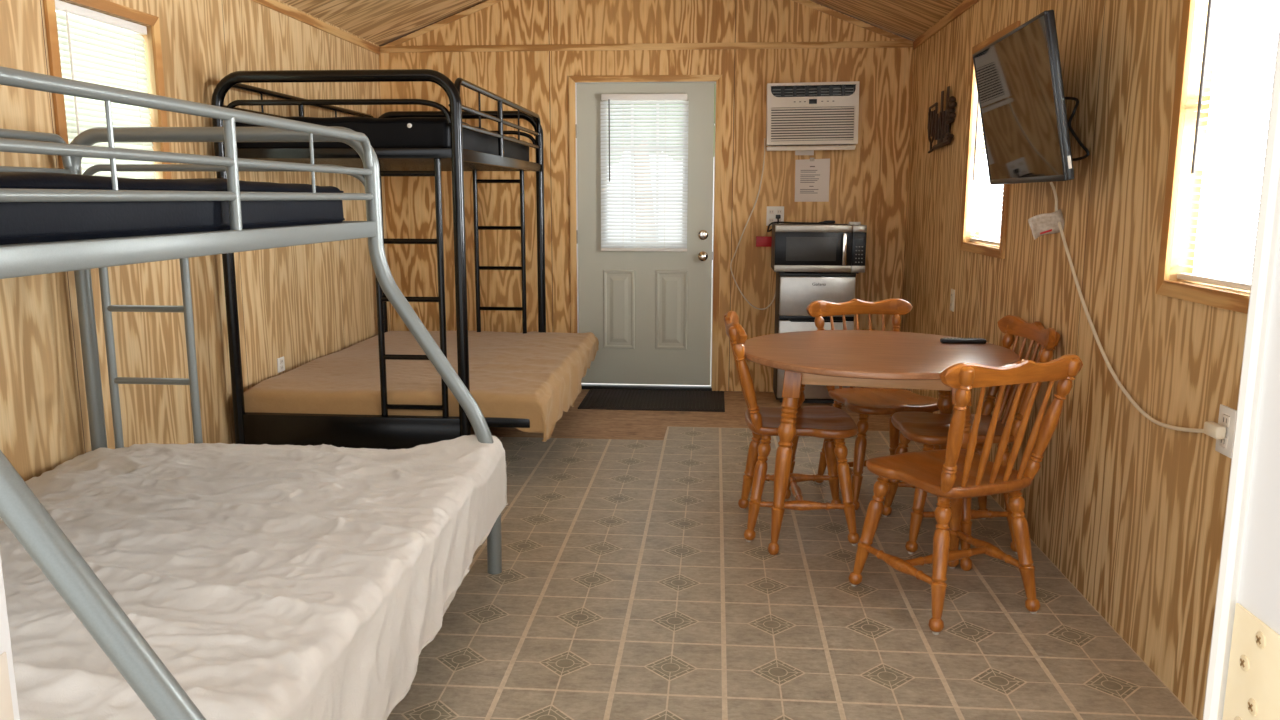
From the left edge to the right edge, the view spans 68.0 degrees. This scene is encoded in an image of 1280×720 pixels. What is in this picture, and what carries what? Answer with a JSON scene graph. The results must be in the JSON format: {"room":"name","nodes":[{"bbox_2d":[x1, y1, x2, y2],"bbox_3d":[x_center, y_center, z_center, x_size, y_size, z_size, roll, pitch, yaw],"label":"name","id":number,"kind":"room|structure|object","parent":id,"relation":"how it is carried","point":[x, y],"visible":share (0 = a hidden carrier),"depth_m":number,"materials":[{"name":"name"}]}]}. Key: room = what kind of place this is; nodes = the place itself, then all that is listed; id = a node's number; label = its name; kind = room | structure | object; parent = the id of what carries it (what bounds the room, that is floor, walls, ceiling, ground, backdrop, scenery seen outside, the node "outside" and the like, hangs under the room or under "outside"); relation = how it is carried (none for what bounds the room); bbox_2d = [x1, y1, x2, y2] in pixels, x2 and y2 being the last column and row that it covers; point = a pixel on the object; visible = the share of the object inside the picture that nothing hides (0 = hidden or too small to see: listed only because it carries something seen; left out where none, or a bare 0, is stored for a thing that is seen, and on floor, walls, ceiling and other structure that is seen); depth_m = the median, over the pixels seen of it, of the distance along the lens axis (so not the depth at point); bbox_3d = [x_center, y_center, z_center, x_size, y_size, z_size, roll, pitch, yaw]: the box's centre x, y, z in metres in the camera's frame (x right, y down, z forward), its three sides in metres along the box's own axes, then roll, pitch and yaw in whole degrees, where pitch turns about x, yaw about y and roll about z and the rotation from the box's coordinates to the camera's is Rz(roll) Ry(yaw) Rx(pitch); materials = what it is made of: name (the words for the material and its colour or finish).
{"room":"cabin bunk room","nodes":[
{"label":"cabin bunk room","id":0,"kind":"room"},
{"bbox_2d":[0,0,390,480],"bbox_3d":[-2.032,-0.501,3.692,0.110,2.360,6.004,1,10,4],"label":"wall","id":1,"kind":"structure","parent":0,"point":[302,304],"depth_m":4.08,"materials":[{"name":"brown wood"}]},
{"bbox_2d":[43,0,171,178],"bbox_3d":[-2.023,-0.850,3.584,0.114,0.969,0.664,1,10,4],"label":"window","id":2,"kind":"structure","parent":1,"relation":"in","point":[106,6],"depth_m":3.46,"materials":[{"name":"brown wood"}]},
{"bbox_2d":[55,0,155,178],"bbox_3d":[-2.002,-0.852,3.582,0.044,0.877,0.568,1,10,4],"label":"window blind","id":3,"kind":"object","parent":2,"relation":"attached to","point":[85,56],"visible":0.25,"depth_m":3.54,"materials":[{"name":"beige plastic"}]},
{"bbox_2d":[277,356,284,372],"bbox_3d":[-1.881,0.024,4.974,0.010,0.075,0.075,1,10,4],"label":"wall outlet","id":4,"kind":"object","parent":1,"relation":"attached to","point":[280,361],"visible":1,"depth_m":4.96,"materials":[{"name":"beige plastic"}]},
{"bbox_2d":[251,0,379,54],"bbox_3d":[-1.973,-1.572,3.453,0.012,0.048,5.862,1,10,4],"label":"trim","id":5,"kind":"structure","parent":1,"relation":"attached to","point":[275,5],"depth_m":5.33,"materials":[{"name":"brown wood"}]},
{"bbox_2d":[279,0,963,45],"bbox_3d":[-0.222,-1.929,3.303,3.734,0.775,6.004,1,10,4],"label":"ceiling","id":6,"kind":"structure","parent":0,"point":[379,22],"depth_m":5.76,"materials":[{"name":"brown wood"}]},
{"bbox_2d":[379,0,913,391],"bbox_3d":[0.008,-1.276,6.396,3.514,2.985,0.110,1,10,4],"label":"wall","id":7,"kind":"structure","parent":0,"point":[868,183],"depth_m":6.29,"materials":[{"name":"brown wood"}]},
{"bbox_2d":[384,0,502,45],"bbox_3d":[-0.860,-2.408,6.211,1.737,0.670,0.010,1,10,4],"label":"trim","id":8,"kind":"structure","parent":7,"relation":"attached to","point":[490,2],"depth_m":6.27,"materials":[{"name":"brown wood"}]},
{"bbox_2d":[569,75,722,390],"bbox_3d":[0.035,-0.836,6.436,1.015,2.106,0.174,1,10,4],"label":"door","id":9,"kind":"structure","parent":7,"relation":"in","point":[648,312],"depth_m":6.45,"materials":[{"name":"beige paint"}]},
{"bbox_2d":[600,94,688,251],"bbox_3d":[0.027,-1.240,6.314,0.582,1.028,0.048,1,10,4],"label":"window blind","id":10,"kind":"object","parent":9,"relation":"attached to","point":[670,235],"visible":1,"depth_m":6.32,"materials":[{"name":"beige plastic"}]},
{"bbox_2d":[380,41,912,52],"bbox_3d":[0.005,-2.047,6.202,3.490,0.040,0.012,1,10,4],"label":"trim","id":11,"kind":"structure","parent":7,"relation":"attached to","point":[842,44],"depth_m":6.19,"materials":[{"name":"brown wood"}]},
{"bbox_2d":[756,236,771,246],"bbox_3d":[0.821,-0.785,6.287,0.104,0.068,0.004,1,10,4],"label":"tag","id":12,"kind":"object","parent":7,"relation":"attached to","point":[761,241],"visible":1,"depth_m":6.29,"materials":[{"name":"red plastic"}]},
{"bbox_2d":[766,206,783,225],"bbox_3d":[0.901,-0.958,6.317,0.115,0.128,0.010,1,10,4],"label":"wall outlet","id":13,"kind":"object","parent":7,"relation":"attached to","point":[772,211],"visible":0.88,"depth_m":6.31,"materials":[{"name":"beige plastic"}]},
{"bbox_2d":[766,81,858,154],"bbox_3d":[1.111,-1.558,6.135,0.585,0.457,0.133,1,10,4],"label":"air conditioner","id":14,"kind":"object","parent":7,"relation":"attached to","point":[805,113],"visible":1,"depth_m":6.09,"materials":[{"name":"beige plastic"}]},
{"bbox_2d":[730,138,775,309],"bbox_3d":[0.768,-0.898,6.327,0.324,1.133,0.018,1,10,4],"label":"power cord","id":15,"kind":"object","parent":14,"relation":"hanging from","point":[764,138],"visible":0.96,"depth_m":6.35,"materials":[{"name":"beige plastic"}]},
{"bbox_2d":[771,107,854,140],"bbox_3d":[1.109,-1.518,6.099,0.531,0.212,0.011,1,10,4],"label":"grille","id":16,"kind":"object","parent":14,"relation":"attached to","point":[787,123],"depth_m":6.10,"materials":[{"name":"beige plastic"}]},
{"bbox_2d":[771,84,855,96],"bbox_3d":[1.108,-1.723,6.086,0.541,0.080,0.055,1,10,4],"label":"vent","id":17,"kind":"object","parent":14,"relation":"attached to","point":[777,90],"depth_m":6.07,"materials":[{"name":"black"}]},
{"bbox_2d":[795,158,829,201],"bbox_3d":[1.136,-1.189,6.258,0.225,0.286,0.004,1,10,4],"label":"paper sign","id":18,"kind":"object","parent":7,"relation":"attached to","point":[812,175],"visible":1,"depth_m":6.26,"materials":[{"name":"beige paper"}]},
{"bbox_2d":[800,166,817,191],"bbox_3d":[1.123,-1.190,6.258,0.129,0.177,0.001,1,10,4],"label":"print","id":19,"kind":"object","parent":18,"relation":"attached to","point":[808,174],"depth_m":6.26,"materials":[{"name":"white paper"}]},
{"bbox_2d":[792,0,909,40],"bbox_3d":[0.871,-2.381,6.076,1.737,0.670,0.010,1,10,4],"label":"trim","id":20,"kind":"structure","parent":7,"relation":"attached to","point":[803,2],"depth_m":6.07,"materials":[{"name":"brown wood"}]},
{"bbox_2d":[387,389,1197,719],"bbox_3d":[-0.242,0.749,3.584,3.714,0.060,6.354,1,10,4],"label":"floor","id":21,"kind":"structure","parent":0,"point":[630,585],"depth_m":3.05,"materials":[{"name":"tile"}]},
{"bbox_2d":[0,66,501,719],"bbox_3d":[-1.273,0.142,2.365,1.550,1.545,1.951,1,10,4],"label":"bunk bed","id":22,"kind":"object","parent":21,"relation":"on","point":[22,512],"visible":0.59,"depth_m":2.16,"materials":[{"name":"silver metal"}]},
{"bbox_2d":[0,172,344,244],"bbox_3d":[-1.498,-0.363,2.236,0.994,0.137,1.709,1,10,4],"label":"mattress","id":23,"kind":"object","parent":22,"relation":"on","point":[20,222],"visible":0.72,"depth_m":1.94,"materials":[{"name":"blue fabric"}]},
{"bbox_2d":[0,435,507,719],"bbox_3d":[-1.286,0.604,2.464,1.479,0.392,1.983,1,10,4],"label":"mattress","id":24,"kind":"object","parent":22,"relation":"on","point":[270,582],"visible":0.92,"depth_m":2.31,"materials":[{"name":"white fabric"}]},
{"bbox_2d":[211,69,545,449],"bbox_3d":[-1.118,-0.507,5.236,1.395,1.857,2.026,1,10,4],"label":"bunk bed","id":25,"kind":"object","parent":21,"relation":"on","point":[384,431],"visible":0.56,"depth_m":4.35,"materials":[{"name":"black paint"}]},
{"bbox_2d":[235,116,528,160],"bbox_3d":[-1.261,-1.164,5.134,0.994,0.161,1.886,1,10,4],"label":"mattress","id":26,"kind":"object","parent":25,"relation":"on","point":[402,132],"visible":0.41,"depth_m":4.21,"materials":[{"name":"black fabric"}]},
{"bbox_2d":[244,331,598,441],"bbox_3d":[-1.062,0.089,5.370,1.459,0.258,2.035,1,10,4],"label":"mattress","id":27,"kind":"object","parent":25,"relation":"on","point":[535,376],"visible":0.87,"depth_m":4.72,"materials":[{"name":"beige fabric"}]},
{"bbox_2d":[0,26,1279,719],"bbox_3d":[-0.050,0.182,0.560,0.980,2.080,0.192,1,10,4],"label":"door frame","id":28,"kind":"structure","parent":21,"relation":"on","point":[1243,677],"depth_m":0.58,"materials":[{"name":"white paint"}]},
{"bbox_2d":[578,388,724,411],"bbox_3d":[0.091,0.260,6.251,0.927,0.014,0.612,1,10,4],"label":"door mat","id":29,"kind":"object","parent":21,"relation":"on","point":[599,399],"visible":1,"depth_m":6.20,"materials":[{"name":"black rubber"}]},
{"bbox_2d":[724,311,859,545],"bbox_3d":[0.593,0.252,3.795,0.524,0.853,0.524,1,10,2],"label":"dining chair","id":30,"kind":"object","parent":21,"relation":"on","point":[833,424],"visible":0.9,"depth_m":3.66,"materials":[{"name":"brown wood"}]},
{"bbox_2d":[773,272,855,402],"bbox_3d":[1.134,-0.159,6.225,0.477,0.846,0.383,1,10,4],"label":"refrigerator","id":31,"kind":"object","parent":21,"relation":"on","point":[795,291],"visible":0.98,"depth_m":6.01,"materials":[{"name":"grey metal"}]},
{"bbox_2d":[771,223,866,273],"bbox_3d":[1.134,-0.714,6.069,0.560,0.302,0.414,1,10,4],"label":"microwave","id":32,"kind":"object","parent":31,"relation":"on","point":[794,247],"visible":0.98,"depth_m":5.90,"materials":[{"name":"grey metal"}]},
{"bbox_2d":[767,215,834,231],"bbox_3d":[1.029,-0.882,6.159,0.446,0.116,0.160,6,12,32],"label":"power cord","id":33,"kind":"object","parent":32,"relation":"on","point":[778,217],"visible":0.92,"depth_m":6.12,"materials":[{"name":"black plastic"}]},
{"bbox_2d":[848,222,860,224],"bbox_3d":[1.358,-0.866,6.007,0.074,0.018,0.070,1,10,4],"label":"clip","id":34,"kind":"object","parent":32,"relation":"on","point":[850,223],"visible":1,"depth_m":5.99,"materials":[{"name":"beige plastic"}]},
{"bbox_2d":[806,298,939,511],"bbox_3d":[1.061,0.176,4.246,0.524,0.853,0.524,-2,10,-13],"label":"dining chair","id":35,"kind":"object","parent":21,"relation":"on","point":[864,401],"visible":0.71,"depth_m":4.30,"materials":[{"name":"brown wood"}]},
{"bbox_2d":[743,330,1019,570],"bbox_3d":[0.910,0.319,3.747,1.052,0.741,1.052,2,10,12],"label":"dining table","id":36,"kind":"object","parent":21,"relation":"on","point":[855,358],"visible":0.8,"depth_m":3.49,"materials":[{"name":"brown wood"}]},
{"bbox_2d":[940,338,986,343],"bbox_3d":[1.301,-0.078,3.818,0.176,0.020,0.042,1,10,2],"label":"remote control","id":37,"kind":"object","parent":36,"relation":"on","point":[942,340],"visible":1,"depth_m":3.80,"materials":[{"name":"black plastic"}]},
{"bbox_2d":[849,354,1082,634],"bbox_3d":[1.026,0.380,3.055,0.524,0.853,0.524,-4,10,-22],"label":"dining chair","id":38,"kind":"object","parent":21,"relation":"on","point":[953,473],"visible":1,"depth_m":2.90,"materials":[{"name":"brown wood"}]},
{"bbox_2d":[882,315,1060,553],"bbox_3d":[1.264,0.271,3.692,0.524,0.853,0.524,0,10,1],"label":"dining chair","id":39,"kind":"object","parent":21,"relation":"on","point":[928,429],"visible":0.59,"depth_m":3.62,"materials":[{"name":"brown wood"}]},
{"bbox_2d":[900,0,1249,719],"bbox_3d":[1.581,-0.445,3.412,0.110,2.360,6.004,1,10,4],"label":"wall","id":40,"kind":"structure","parent":0,"point":[1130,508],"depth_m":2.99,"materials":[{"name":"brown wood"}]},
{"bbox_2d":[927,86,956,152],"bbox_3d":[1.662,-1.325,5.251,0.039,0.333,0.587,1,10,4],"label":"wall sign","id":41,"kind":"object","parent":40,"relation":"attached to","point":[938,123],"visible":1,"depth_m":5.20,"materials":[{"name":"brown metal"}]},
{"bbox_2d":[913,0,979,48],"bbox_3d":[1.518,-1.517,3.182,0.012,0.048,5.862,1,10,4],"label":"trim","id":42,"kind":"structure","parent":40,"relation":"attached to","point":[966,4],"depth_m":5.22,"materials":[{"name":"brown wood"}]},
{"bbox_2d":[950,289,954,311],"bbox_3d":[1.641,-0.315,4.988,0.010,0.115,0.072,1,10,4],"label":"wall outlet","id":43,"kind":"object","parent":40,"relation":"attached to","point":[952,296],"visible":1,"depth_m":4.97,"materials":[{"name":"beige plastic"}]},
{"bbox_2d":[960,21,1020,258],"bbox_3d":[1.651,-0.982,4.366,0.114,0.986,0.704,1,10,4],"label":"window","id":44,"kind":"structure","parent":40,"relation":"in","point":[995,252],"depth_m":4.64,"materials":[{"name":"brown wood"}]},
{"bbox_2d":[970,100,1003,245],"bbox_3d":[1.630,-0.984,4.367,0.044,0.894,0.608,1,10,4],"label":"window blind","id":45,"kind":"object","parent":44,"relation":"attached to","point":[974,239],"visible":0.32,"depth_m":4.58,"materials":[{"name":"beige plastic"}]},
{"bbox_2d":[1065,97,1089,160],"bbox_3d":[1.476,-0.879,3.459,0.118,0.320,0.674,1,10,4],"label":"bracket","id":46,"kind":"object","parent":40,"relation":"attached to","point":[1081,144],"visible":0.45,"depth_m":3.20,"materials":[{"name":"black metal"}]},
{"bbox_2d":[972,10,1073,184],"bbox_3d":[1.359,-0.891,3.373,0.161,0.515,0.901,1,10,6],"label":"television","id":47,"kind":"object","parent":46,"relation":"attached to","point":[1018,75],"visible":1,"depth_m":3.24,"materials":[{"name":"black"}]},
{"bbox_2d":[1028,182,1225,438],"bbox_3d":[1.423,-0.204,2.868,0.130,0.677,1.260,1,10,4],"label":"power cord","id":48,"kind":"object","parent":47,"relation":"hanging from","point":[1046,223],"visible":1,"depth_m":3.19,"materials":[{"name":"white plastic"},{"name":"metal"}]},
{"bbox_2d":[1156,0,1271,313],"bbox_3d":[1.480,-0.615,2.239,0.114,0.992,0.694,1,10,4],"label":"window","id":49,"kind":"structure","parent":40,"relation":"in","point":[1232,301],"depth_m":2.54,"materials":[{"name":"brown wood"}]},
{"bbox_2d":[1177,0,1279,290],"bbox_3d":[1.459,-0.618,2.240,0.044,0.900,0.598,1,10,4],"label":"window blind","id":50,"kind":"object","parent":49,"relation":"attached to","point":[1240,285],"visible":1,"depth_m":2.38,"materials":[{"name":"beige plastic"}]},
{"bbox_2d":[1215,404,1236,458],"bbox_3d":[1.425,0.173,2.309,0.010,0.118,0.075,1,10,4],"label":"wall outlet","id":51,"kind":"object","parent":40,"relation":"attached to","point":[1227,415],"visible":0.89,"depth_m":2.30,"materials":[{"name":"beige plastic"}]},
{"bbox_2d":[1219,436,1227,447],"bbox_3d":[1.423,0.199,2.313,0.004,0.028,0.032,1,10,4],"label":"socket","id":52,"kind":"object","parent":51,"relation":"attached to","point":[1223,443],"depth_m":2.31,"materials":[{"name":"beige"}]},
{"bbox_2d":[1221,414,1229,427],"bbox_3d":[1.423,0.147,2.304,0.004,0.028,0.032,1,10,4],"label":"socket","id":53,"kind":"object","parent":51,"relation":"attached to","point":[1225,418],"depth_m":2.30,"materials":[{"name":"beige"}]},
{"label":"outside","id":54,"kind":"structure","parent":0,"visible":0},
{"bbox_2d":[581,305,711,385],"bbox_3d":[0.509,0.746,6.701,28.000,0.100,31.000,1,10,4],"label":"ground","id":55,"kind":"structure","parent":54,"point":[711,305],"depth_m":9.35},
{"bbox_2d":[607,104,714,237],"bbox_3d":[-0.181,-2.310,10.640,2.922,4.613,2.979,-1,10,-4],"label":"tree","id":56,"kind":"object","parent":55,"relation":"on","point":[611,104],"visible":0.03,"depth_m":10.45,"materials":[{"name":"green plant"}]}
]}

